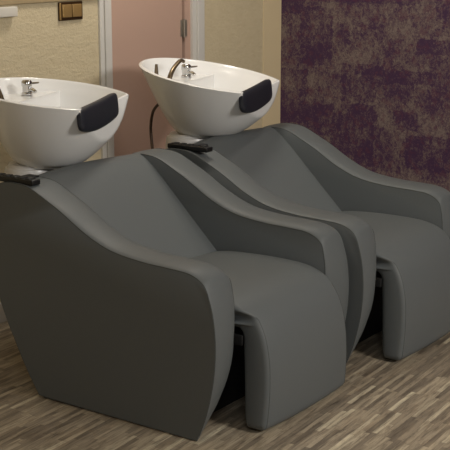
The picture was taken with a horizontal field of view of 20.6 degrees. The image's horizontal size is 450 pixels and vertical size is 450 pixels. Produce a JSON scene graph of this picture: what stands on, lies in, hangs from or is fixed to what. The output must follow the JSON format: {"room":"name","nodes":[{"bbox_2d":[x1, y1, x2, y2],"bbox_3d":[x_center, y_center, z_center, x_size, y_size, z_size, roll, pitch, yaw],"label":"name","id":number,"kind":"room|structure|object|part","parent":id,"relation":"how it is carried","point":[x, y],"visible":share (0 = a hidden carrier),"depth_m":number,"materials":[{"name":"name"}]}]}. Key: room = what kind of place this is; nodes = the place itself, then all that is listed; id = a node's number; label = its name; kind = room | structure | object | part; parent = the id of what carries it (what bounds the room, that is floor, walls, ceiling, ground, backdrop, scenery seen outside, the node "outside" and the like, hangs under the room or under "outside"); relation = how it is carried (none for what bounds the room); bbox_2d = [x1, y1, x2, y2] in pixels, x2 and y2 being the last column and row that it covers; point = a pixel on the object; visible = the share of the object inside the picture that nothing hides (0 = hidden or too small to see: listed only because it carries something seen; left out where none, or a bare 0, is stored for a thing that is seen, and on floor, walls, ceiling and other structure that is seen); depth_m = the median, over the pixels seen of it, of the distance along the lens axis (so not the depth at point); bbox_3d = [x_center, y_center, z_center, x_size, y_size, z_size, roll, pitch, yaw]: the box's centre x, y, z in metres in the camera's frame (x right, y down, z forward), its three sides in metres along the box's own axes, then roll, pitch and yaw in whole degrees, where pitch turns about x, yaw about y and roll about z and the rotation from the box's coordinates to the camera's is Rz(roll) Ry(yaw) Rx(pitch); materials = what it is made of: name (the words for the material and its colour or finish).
{"room":"salon","nodes":[
{"label":"salon","id":0,"kind":"room"},
{"bbox_2d":[0,0,262,301],"bbox_3d":[-1.859,-0.629,3.866,0.120,2.700,7.360,9,16,34],"label":"wall","id":1,"kind":"structure","parent":0,"point":[34,43],"depth_m":5.49,"materials":[{"name":"beige paint"}]},
{"bbox_2d":[0,302,6,322],"bbox_3d":[-1.805,0.650,4.126,0.014,0.090,7.360,9,16,34],"label":"baseboard","id":2,"kind":"structure","parent":1,"relation":"attached to","point":[2,314],"depth_m":5.30,"materials":[{"name":"grey paint"}]},
{"bbox_2d":[0,6,17,17],"bbox_3d":[-0.936,-0.861,5.028,0.030,0.041,0.240,9,16,34],"label":"wall box","id":3,"kind":"object","parent":1,"relation":"attached to","point":[10,11],"visible":1,"depth_m":5.07,"materials":[{"name":"beige plastic"}]},
{"bbox_2d":[0,0,76,4],"bbox_3d":[-2.244,-0.506,3.215,0.012,0.082,5.835,9,16,34],"label":"trim","id":4,"kind":"structure","parent":1,"relation":"attached to","point":[2,2],"depth_m":5.16,"materials":[{"name":"beige"}]},
{"bbox_2d":[58,1,82,20],"bbox_3d":[-0.672,-0.935,5.408,0.016,0.080,0.152,9,16,34],"label":"light switch","id":5,"kind":"object","parent":1,"relation":"attached to","point":[72,10],"visible":1,"depth_m":5.39,"materials":[{"name":"gold metal"}]},
{"bbox_2d":[111,0,186,156],"bbox_3d":[-0.372,-0.774,5.938,0.056,2.019,0.585,9,16,34],"label":"door","id":6,"kind":"structure","parent":1,"relation":"in","point":[142,30],"depth_m":5.89,"materials":[{"name":"pink paint"}]},
{"bbox_2d":[98,0,204,158],"bbox_3d":[-0.381,-0.818,5.962,0.142,2.110,0.800,9,16,34],"label":"trim","id":7,"kind":"structure","parent":1,"relation":"attached to","point":[197,14],"depth_m":5.67,"materials":[{"name":"grey paint"}]},
{"bbox_2d":[182,0,190,58],"bbox_3d":[-0.225,-0.831,6.193,0.096,2.030,0.047,9,16,34],"label":"trim","id":8,"kind":"structure","parent":1,"relation":"attached to","point":[186,54],"depth_m":6.13,"materials":[{"name":"beige paint"}]},
{"bbox_2d":[262,0,280,126],"bbox_3d":[0.257,-1.336,6.682,0.004,2.610,0.175,9,16,34],"label":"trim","id":9,"kind":"structure","parent":1,"relation":"attached to","point":[271,8],"depth_m":6.77,"materials":[{"name":"beige paint"}]},
{"bbox_2d":[0,321,449,449],"bbox_3d":[0.892,1.145,2.390,6.800,0.080,7.510,9,16,34],"label":"floor","id":10,"kind":"structure","parent":0,"point":[382,403],"depth_m":4.27,"materials":[{"name":"laminate"}]},
{"bbox_2d":[0,148,348,440],"bbox_3d":[-0.221,0.185,4.568,1.259,0.794,0.860,9,16,34],"label":"chair","id":11,"kind":"object","parent":10,"relation":"on","point":[137,287],"visible":1,"depth_m":4.29,"materials":[{"name":"grey leather"},{"name":"black metal"}]},
{"bbox_2d":[0,77,128,175],"bbox_3d":[-0.694,-0.356,4.800,0.538,0.420,0.627,4,14,18],"label":"basin","id":12,"kind":"object","parent":11,"relation":"attached to","point":[46,125],"visible":0.98,"depth_m":4.65,"materials":[{"name":"white ceramic"}]},
{"bbox_2d":[21,80,38,95],"bbox_3d":[-0.766,-0.540,4.875,0.074,0.061,0.056,9,16,34],"label":"mixer tap","id":13,"kind":"object","parent":12,"relation":"on","point":[26,85],"depth_m":4.86,"materials":[{"name":"silver metal"}]},
{"bbox_2d":[77,93,118,131],"bbox_3d":[-0.475,-0.419,4.648,0.037,0.117,0.340,4,14,18],"label":"cushion","id":14,"kind":"object","parent":12,"relation":"on","point":[101,115],"depth_m":4.64,"materials":[{"name":"black fabric"}]},
{"bbox_3d":[-0.395,0.263,4.261,0.998,0.774,0.141,9,16,34],"label":"armrest","id":15,"kind":"part","parent":11,"relation":"part of","materials":[{"name":"grey leather"}]},
{"bbox_3d":[-0.455,0.141,4.728,0.685,0.747,0.660,9,16,34],"label":"backrest","id":16,"kind":"part","parent":11,"relation":"part of","materials":[{"name":"grey leather"}]},
{"bbox_3d":[-0.118,0.442,4.555,0.460,0.300,0.480,9,16,34],"label":"frame","id":17,"kind":"part","parent":11,"relation":"part of","materials":[{"name":"black metal"}]},
{"bbox_3d":[0.018,0.128,4.834,0.998,0.774,0.141,9,16,34],"label":"armrest","id":18,"kind":"part","parent":11,"relation":"part of","materials":[{"name":"grey leather"}]},
{"bbox_3d":[0.029,0.383,4.437,0.652,0.462,0.560,9,16,34],"label":"seat","id":19,"kind":"part","parent":11,"relation":"part of","materials":[{"name":"grey leather"}]},
{"bbox_2d":[167,123,449,363],"bbox_3d":[0.325,0.024,5.248,1.259,0.796,0.860,9,16,34],"label":"chair","id":20,"kind":"object","parent":10,"relation":"on","point":[394,232],"visible":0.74,"depth_m":5.04,"materials":[{"name":"grey leather"},{"name":"black metal"}]},
{"bbox_2d":[139,58,279,148],"bbox_3d":[-0.090,-0.366,5.488,0.565,0.732,0.659,5,14,21],"label":"basin","id":21,"kind":"object","parent":20,"relation":"attached to","point":[201,100],"visible":0.94,"depth_m":5.30,"materials":[{"name":"white ceramic"}]},
{"bbox_2d":[181,64,197,77],"bbox_3d":[-0.160,-0.689,5.541,0.077,0.061,0.057,9,16,34],"label":"mixer tap","id":22,"kind":"object","parent":21,"relation":"on","point":[186,73],"depth_m":5.53,"materials":[{"name":"silver metal"}]},
{"bbox_2d":[239,79,271,112],"bbox_3d":[0.132,-0.548,5.290,0.039,0.117,0.356,5,14,21],"label":"cushion","id":23,"kind":"object","parent":21,"relation":"on","point":[257,98],"depth_m":5.27,"materials":[{"name":"black fabric"}]},
{"bbox_3d":[0.090,-0.019,5.407,0.685,0.747,0.660,9,16,34],"label":"backrest","id":24,"kind":"part","parent":20,"relation":"part of","materials":[{"name":"grey leather"}]},
{"bbox_3d":[0.151,0.103,4.941,0.998,0.774,0.141,9,16,34],"label":"armrest","id":25,"kind":"part","parent":20,"relation":"part of","materials":[{"name":"grey leather"}]},
{"bbox_3d":[0.564,-0.031,5.514,0.998,0.774,0.141,9,16,34],"label":"armrest","id":26,"kind":"part","parent":20,"relation":"part of","materials":[{"name":"grey leather"}]},
{"bbox_3d":[0.428,0.282,5.234,0.460,0.300,0.480,9,16,34],"label":"frame","id":27,"kind":"part","parent":20,"relation":"part of","materials":[{"name":"black metal"}]},
{"bbox_3d":[0.575,0.224,5.117,0.652,0.462,0.560,9,16,34],"label":"seat","id":28,"kind":"part","parent":20,"relation":"part of","materials":[{"name":"grey leather"}]},
{"bbox_2d":[280,0,449,191],"bbox_3d":[3.011,-0.891,4.983,6.770,2.700,0.120,9,16,34],"label":"wall","id":29,"kind":"structure","parent":0,"point":[370,78],"depth_m":6.55,"materials":[{"name":"purple paint"}]}
]}

